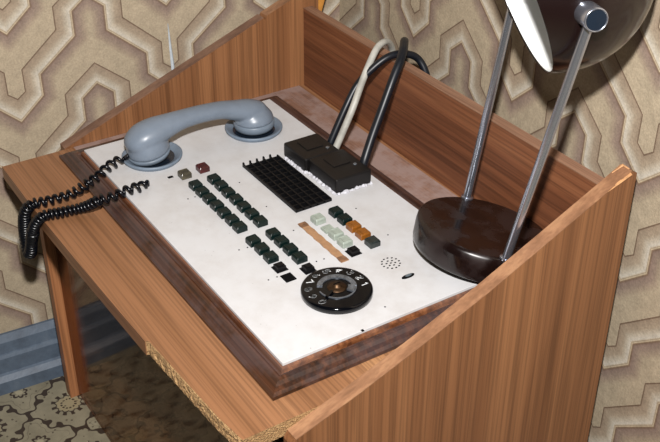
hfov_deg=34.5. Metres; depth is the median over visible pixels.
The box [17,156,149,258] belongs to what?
coiled cord
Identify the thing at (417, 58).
cable
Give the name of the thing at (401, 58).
cable
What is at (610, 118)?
wall
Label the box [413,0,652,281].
desk lamp
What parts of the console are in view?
lid, lid, contact plate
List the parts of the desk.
leg, panel, panel, panel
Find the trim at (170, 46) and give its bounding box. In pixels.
[168,25,174,69]
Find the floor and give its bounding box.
[0,351,283,441]
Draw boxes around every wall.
[0,0,339,333]
[339,0,659,441]
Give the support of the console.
on the desk
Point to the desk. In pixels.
(518, 357)
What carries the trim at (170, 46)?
attached to the wall at (65, 65)
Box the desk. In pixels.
[2,0,636,441]
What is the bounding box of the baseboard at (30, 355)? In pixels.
[0,303,141,395]
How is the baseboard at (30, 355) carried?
attached to the wall at (65, 65)
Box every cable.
[327,50,429,144]
[333,38,395,148]
[360,37,408,166]
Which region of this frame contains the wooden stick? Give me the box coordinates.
[318,0,324,10]
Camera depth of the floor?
1.57 m
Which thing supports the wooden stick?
on the floor
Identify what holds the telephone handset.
on the console
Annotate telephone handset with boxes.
[123,99,273,165]
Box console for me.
[59,96,479,400]
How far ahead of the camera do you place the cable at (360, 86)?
1.32 m
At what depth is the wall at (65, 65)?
1.46 m

